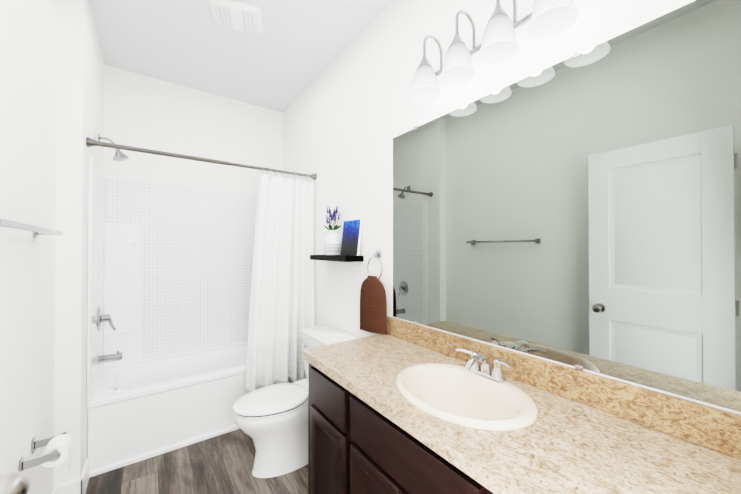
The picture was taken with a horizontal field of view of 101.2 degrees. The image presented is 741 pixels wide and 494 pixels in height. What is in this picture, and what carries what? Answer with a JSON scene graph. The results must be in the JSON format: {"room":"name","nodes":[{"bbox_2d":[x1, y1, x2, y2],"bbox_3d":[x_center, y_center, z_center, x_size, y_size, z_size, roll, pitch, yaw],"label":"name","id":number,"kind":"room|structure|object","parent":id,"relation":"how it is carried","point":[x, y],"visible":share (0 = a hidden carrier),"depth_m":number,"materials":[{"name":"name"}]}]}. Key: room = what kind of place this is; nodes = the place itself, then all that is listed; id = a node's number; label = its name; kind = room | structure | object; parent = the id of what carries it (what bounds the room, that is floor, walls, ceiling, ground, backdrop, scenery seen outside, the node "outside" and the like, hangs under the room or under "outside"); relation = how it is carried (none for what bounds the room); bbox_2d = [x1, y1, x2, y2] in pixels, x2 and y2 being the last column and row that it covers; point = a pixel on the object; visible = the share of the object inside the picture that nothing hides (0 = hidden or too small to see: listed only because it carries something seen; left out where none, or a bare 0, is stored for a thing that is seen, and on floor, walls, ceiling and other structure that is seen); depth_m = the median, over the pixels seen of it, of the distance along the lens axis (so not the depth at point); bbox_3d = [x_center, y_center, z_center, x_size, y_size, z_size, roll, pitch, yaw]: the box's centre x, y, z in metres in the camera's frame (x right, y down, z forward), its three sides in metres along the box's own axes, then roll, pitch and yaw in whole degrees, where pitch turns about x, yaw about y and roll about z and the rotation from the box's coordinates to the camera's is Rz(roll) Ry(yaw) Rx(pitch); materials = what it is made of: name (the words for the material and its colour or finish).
{"room":"bathroom","nodes":[
{"label":"bathroom","id":0,"kind":"room"},
{"bbox_2d":[0,0,57,493],"bbox_3d":[-1.043,-0.046,0.626,0.120,2.980,2.525,0,-1,-36],"label":"wall","id":1,"kind":"structure","parent":0,"point":[28,88],"depth_m":1.29,"materials":[{"name":"white paint"}]},
{"bbox_2d":[0,471,29,493],"bbox_3d":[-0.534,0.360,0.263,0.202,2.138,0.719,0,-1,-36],"label":"door knob","id":2,"kind":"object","parent":1,"relation":"in","point":[16,482],"depth_m":0.54,"materials":[{"name":"silver metal"}]},
{"bbox_2d":[0,219,62,237],"bbox_3d":[-1.278,-0.067,1.122,0.082,0.044,0.755,0,-1,-36],"label":"towel bar","id":3,"kind":"object","parent":1,"relation":"attached to","point":[37,231],"visible":1,"depth_m":1.06,"materials":[{"name":"silver metal"}]},
{"bbox_2d":[19,432,72,472],"bbox_3d":[-1.403,0.920,1.330,0.134,0.130,0.188,0,-1,-36],"label":"toilet paper holder","id":4,"kind":"object","parent":1,"relation":"attached to","point":[58,450],"visible":0.98,"depth_m":1.32,"materials":[{"name":"silver metal"}]},
{"bbox_2d":[52,484,63,493],"bbox_3d":[-1.293,1.380,1.085,0.030,0.135,1.470,0,-1,-36],"label":"baseboard","id":5,"kind":"structure","parent":1,"relation":"attached to","point":[59,489],"depth_m":1.67,"materials":[{"name":"white"}]},
{"bbox_2d":[54,0,103,486],"bbox_3d":[-2.063,-0.034,2.117,0.226,2.980,1.088,0,-1,-36],"label":"wall","id":6,"kind":"structure","parent":0,"point":[80,90],"depth_m":1.73,"materials":[{"name":"white paint"}]},
{"bbox_2d":[103,65,282,193],"bbox_3d":[-1.684,-0.027,2.992,1.870,2.980,0.120,0,-1,-36],"label":"wall","id":7,"kind":"structure","parent":0,"point":[144,111],"depth_m":2.88,"materials":[{"name":"white paint"}]},
{"bbox_2d":[85,429,307,493],"bbox_3d":[-0.656,1.502,1.568,1.870,0.100,3.613,0,-1,-36],"label":"floor","id":8,"kind":"structure","parent":0,"point":[222,463],"depth_m":1.94,"materials":[{"name":"wood"}]},
{"bbox_2d":[87,134,305,477],"bbox_3d":[-1.375,0.329,2.655,1.520,2.262,0.781,0,-1,-36],"label":"bathtub","id":9,"kind":"object","parent":8,"relation":"on","point":[170,267],"visible":0.83,"depth_m":2.60,"materials":[{"name":"white plastic"}]},
{"bbox_2d":[233,325,357,477],"bbox_3d":[-0.538,1.048,2.114,0.773,0.816,0.508,0,-1,-36],"label":"toilet","id":10,"kind":"object","parent":8,"relation":"on","point":[271,421],"visible":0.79,"depth_m":1.96,"materials":[{"name":"white ceramic"}]},
{"bbox_2d":[302,356,501,493],"bbox_3d":[0.327,1.012,1.136,0.553,0.872,1.509,0,-1,-36],"label":"bathroom vanity","id":11,"kind":"object","parent":8,"relation":"on","point":[354,448],"depth_m":1.15,"materials":[{"name":"wood"}]},
{"bbox_2d":[302,332,740,493],"bbox_3d":[0.318,0.555,1.142,0.564,0.040,1.524,0,-1,-36],"label":"countertop","id":12,"kind":"structure","parent":11,"relation":"on","point":[579,448],"depth_m":0.81,"materials":[{"name":"beige stone"}]},
{"bbox_2d":[370,352,565,451],"bbox_3d":[0.331,0.602,1.132,0.428,0.172,0.532,0,-1,-36],"label":"sink","id":13,"kind":"object","parent":12,"relation":"in","point":[490,413],"depth_m":1.15,"materials":[{"name":"white ceramic"}]},
{"bbox_2d":[454,344,517,379],"bbox_3d":[0.424,0.471,1.201,0.160,0.092,0.250,0,-1,-36],"label":"faucet","id":14,"kind":"object","parent":12,"relation":"on","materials":[{"name":"silver metal"}]},
{"bbox_2d":[88,0,392,112],"bbox_3d":[-0.656,-1.578,1.592,1.870,0.100,3.613,0,-1,-36],"label":"ceiling","id":15,"kind":"structure","parent":0,"point":[288,55],"depth_m":2.27,"materials":[{"name":"white paint"}]},
{"bbox_2d":[208,0,262,32],"bbox_3d":[-0.878,-1.508,2.006,0.310,0.034,0.240,0,0,-17],"label":"ceiling vent","id":16,"kind":"object","parent":15,"relation":"in","point":[234,15],"visible":1,"depth_m":1.97,"materials":[{"name":"white"}]},
{"bbox_2d":[283,0,740,414],"bbox_3d":[0.051,-0.034,2.095,0.120,2.980,3.613,0,-1,-36],"label":"wall","id":17,"kind":"structure","parent":0,"point":[352,111],"depth_m":1.97,"materials":[{"name":"white paint"}]},
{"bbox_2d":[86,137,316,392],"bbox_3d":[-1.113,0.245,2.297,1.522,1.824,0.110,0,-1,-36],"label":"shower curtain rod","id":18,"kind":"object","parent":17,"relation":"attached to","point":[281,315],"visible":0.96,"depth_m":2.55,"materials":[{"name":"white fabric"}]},
{"bbox_2d":[245,174,314,392],"bbox_3d":[-0.744,0.287,2.566,0.571,1.745,0.110,0,-1,-36],"label":"shower curtain","id":19,"kind":"object","parent":18,"relation":"hanging from","point":[282,286],"depth_m":2.56,"materials":[{"name":"fabric"}]},
{"bbox_2d":[310,255,363,261],"bbox_3d":[-0.272,0.082,2.309,0.149,0.040,0.560,0,-1,-36],"label":"floating shelf","id":20,"kind":"object","parent":17,"relation":"attached to","point":[344,258],"visible":0.9,"depth_m":2.14,"materials":[{"name":"black wood"}]},
{"bbox_2d":[323,206,341,254],"bbox_3d":[-0.295,-0.130,2.340,0.143,0.383,0.142,0,-1,-36],"label":"vase","id":21,"kind":"object","parent":20,"relation":"on","point":[332,243],"visible":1,"depth_m":2.31,"materials":[{"name":"ceramic"}]},
{"bbox_2d":[340,219,362,255],"bbox_3d":[-0.140,-0.066,2.200,0.049,0.254,0.203,0,-1,-40],"label":"picture","id":22,"kind":"object","parent":20,"relation":"on","point":[351,237],"visible":0.93,"depth_m":2.18,"materials":[{"name":"blue"}]},
{"bbox_2d":[360,251,386,333],"bbox_3d":[0.019,0.293,1.974,0.072,0.534,0.292,0,-1,-36],"label":"towel ring","id":23,"kind":"object","parent":17,"relation":"attached to","point":[373,310],"visible":0.98,"depth_m":1.93,"materials":[{"name":"brown fabric"}]},
{"bbox_2d":[360,276,386,333],"bbox_3d":[0.009,0.374,1.966,0.046,0.372,0.292,0,-1,-36],"label":"hand towel","id":24,"kind":"object","parent":23,"relation":"hanging from","point":[373,303],"depth_m":1.93,"materials":[{"name":"brown fabric"}]},
{"bbox_2d":[409,0,578,101],"bbox_3d":[0.458,-0.884,1.252,0.222,0.307,0.942,0,-1,-36],"label":"sconce","id":25,"kind":"object","parent":17,"relation":"attached to","point":[499,44],"visible":1,"depth_m":1.21,"materials":[{"name":"white glass"}]},
{"bbox_2d":[387,316,740,459],"bbox_3d":[0.538,0.482,1.303,0.019,0.108,1.524,0,-1,-36],"label":"backsplash","id":26,"kind":"structure","parent":17,"relation":"attached to","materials":[{"name":"stone"}]},
{"bbox_2d":[393,0,740,411],"bbox_3d":[0.545,-0.128,1.308,0.008,1.109,1.382,0,-1,-36],"label":"mirror","id":27,"kind":"object","parent":17,"relation":"attached to","point":[579,210],"visible":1,"depth_m":1.01,"materials":[{"name":"clear glass"}]}
]}

